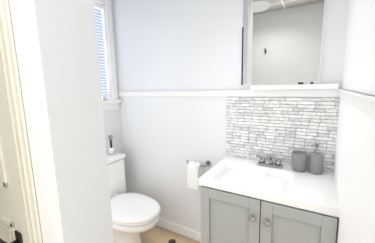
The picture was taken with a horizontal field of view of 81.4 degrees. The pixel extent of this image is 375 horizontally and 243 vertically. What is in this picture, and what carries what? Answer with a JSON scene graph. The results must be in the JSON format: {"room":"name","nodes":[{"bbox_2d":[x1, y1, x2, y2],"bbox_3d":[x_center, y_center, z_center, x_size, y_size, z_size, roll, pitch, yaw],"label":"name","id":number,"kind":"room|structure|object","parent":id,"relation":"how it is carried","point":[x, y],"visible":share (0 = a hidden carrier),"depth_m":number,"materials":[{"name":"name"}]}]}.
{"room":"bathroom","nodes":[
{"label":"bathroom","id":0,"kind":"room"},
{"bbox_2d":[9,0,113,242],"bbox_3d":[-1.396,-0.022,1.381,2.350,2.500,0.206,4,10,30],"label":"wall","id":1,"kind":"structure","parent":0,"point":[56,45],"depth_m":0.75,"materials":[{"name":"white paint"}]},
{"bbox_2d":[0,55,28,242],"bbox_3d":[-0.984,0.261,1.019,0.760,2.024,0.068,4,10,30],"label":"hall door","id":2,"kind":"structure","parent":1,"relation":"in","point":[13,227],"depth_m":0.88,"materials":[{"name":"white wood"}]},
{"bbox_2d":[0,0,42,242],"bbox_3d":[-0.951,0.228,1.022,0.890,2.100,0.022,4,10,30],"label":"door frame","id":3,"kind":"structure","parent":1,"relation":"attached to","point":[8,54],"depth_m":0.77,"materials":[{"name":"white wood"}]},
{"bbox_2d":[99,0,122,153],"bbox_3d":[-1.028,-0.110,1.880,0.120,2.500,1.042,4,10,30],"label":"wall","id":4,"kind":"structure","parent":0,"point":[112,122],"depth_m":2.23,"materials":[{"name":"white paint"}]},
{"bbox_2d":[94,0,121,110],"bbox_3d":[-0.975,-0.595,1.848,0.165,1.065,0.870,4,10,30],"label":"window","id":5,"kind":"structure","parent":4,"relation":"in","point":[102,8],"depth_m":2.12,"materials":[{"name":"white"}]},
{"bbox_2d":[140,225,200,242],"bbox_3d":[-0.953,1.274,1.450,3.400,0.100,2.300,4,10,30],"label":"floor","id":6,"kind":"structure","parent":0,"point":[156,234],"depth_m":2.09,"materials":[{"name":"brown wood"}]},
{"bbox_2d":[107,152,160,242],"bbox_3d":[-0.568,0.743,1.909,0.742,0.784,0.436,4,10,30],"label":"toilet","id":7,"kind":"object","parent":6,"relation":"on","point":[134,215],"visible":0.54,"depth_m":1.84,"materials":[{"name":"white ceramic"}]},
{"bbox_2d":[108,135,114,154],"bbox_3d":[-0.736,0.224,2.100,0.058,0.188,0.056,4,10,30],"label":"bottle","id":8,"kind":"object","parent":7,"relation":"on","point":[111,149],"visible":1,"depth_m":2.09,"materials":[{"name":"white plastic"}]},
{"bbox_2d":[198,156,339,242],"bbox_3d":[0.501,0.760,1.410,0.715,0.859,0.537,4,10,30],"label":"vanity cabinet","id":9,"kind":"object","parent":6,"relation":"on","point":[243,200],"visible":0.92,"depth_m":1.21,"materials":[{"name":"grey paint"}]},
{"bbox_2d":[256,154,284,167],"bbox_3d":[0.548,0.265,1.468,0.188,0.096,0.145,4,10,30],"label":"chrome faucet","id":10,"kind":"object","parent":9,"relation":"on","point":[268,161],"visible":1,"depth_m":1.48,"materials":[{"name":"grey metal"}]},
{"bbox_2d":[292,151,306,171],"bbox_3d":[0.723,0.259,1.412,0.090,0.119,0.090,4,10,30],"label":"tumbler","id":11,"kind":"object","parent":9,"relation":"on","point":[299,160],"visible":0.98,"depth_m":1.38,"materials":[{"name":"grey ceramic"}]},
{"bbox_2d":[309,144,323,174],"bbox_3d":[0.806,0.230,1.362,0.080,0.187,0.080,4,10,30],"label":"soap dispenser","id":12,"kind":"object","parent":9,"relation":"on","point":[316,159],"visible":1,"depth_m":1.34,"materials":[{"name":"grey ceramic"}]},
{"bbox_2d":[112,0,348,231],"bbox_3d":[-0.423,-0.171,2.180,3.400,2.500,0.100,4,10,30],"label":"wall","id":13,"kind":"structure","parent":0,"point":[178,45],"depth_m":1.91,"materials":[{"name":"white paint"}]},
{"bbox_2d":[156,218,200,241],"bbox_3d":[-0.178,1.042,2.174,1.186,0.094,0.018,4,10,30],"label":"baseboard","id":14,"kind":"structure","parent":13,"relation":"attached to","point":[181,230],"depth_m":2.09,"materials":[{"name":"white wood"}]},
{"bbox_2d":[186,160,210,189],"bbox_3d":[0.083,0.443,1.847,0.197,0.216,0.131,4,10,30],"label":"toilet paper holder","id":15,"kind":"object","parent":13,"relation":"attached to","point":[194,170],"visible":0.98,"depth_m":1.80,"materials":[{"name":"white paper"}]},
{"bbox_2d":[118,89,335,96],"bbox_3d":[0.102,-0.174,1.793,1.906,0.158,0.023,4,10,30],"label":"trim","id":16,"kind":"structure","parent":13,"relation":"attached to","point":[297,92],"depth_m":1.60,"materials":[{"name":"white wood"}]},
{"bbox_2d":[226,97,339,170],"bbox_3d":[0.619,0.063,1.530,0.722,0.470,0.010,4,10,30],"label":"tile backsplash","id":17,"kind":"structure","parent":13,"relation":"attached to","point":[279,127],"depth_m":1.50,"materials":[{"name":"tile"}]},
{"bbox_2d":[241,0,324,84],"bbox_3d":[0.598,-0.617,1.415,0.490,0.746,0.030,4,10,30],"label":"mirror","id":18,"kind":"object","parent":13,"relation":"attached to","point":[282,41],"visible":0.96,"depth_m":1.41,"materials":[{"name":"silver glass"}]},
{"bbox_2d":[250,84,338,89],"bbox_3d":[0.663,-0.222,1.399,0.504,0.031,0.064,4,10,30],"label":"ledge","id":19,"kind":"object","parent":13,"relation":"attached to","point":[294,86],"visible":1,"depth_m":1.36,"materials":[{"name":"white wood"}]},
{"bbox_2d":[342,0,374,95],"bbox_3d":[0.413,0.097,0.370,0.100,2.500,2.200,4,10,30],"label":"wall","id":20,"kind":"structure","parent":0,"point":[359,69],"depth_m":0.79,"materials":[{"name":"white paint"}]},
{"bbox_2d":[334,98,374,242],"bbox_3d":[0.450,0.603,0.600,0.006,1.239,1.879,4,10,30],"label":"wall","id":21,"kind":"structure","parent":20,"relation":"attached to","point":[354,169],"depth_m":0.69,"materials":[{"name":"white paint"}]},
{"bbox_2d":[335,89,374,118],"bbox_3d":[0.425,-0.031,0.494,0.020,0.048,1.860,4,10,30],"label":"trim","id":22,"kind":"structure","parent":20,"relation":"attached to","point":[364,103],"depth_m":0.64,"materials":[{"name":"white wood"}]}
]}

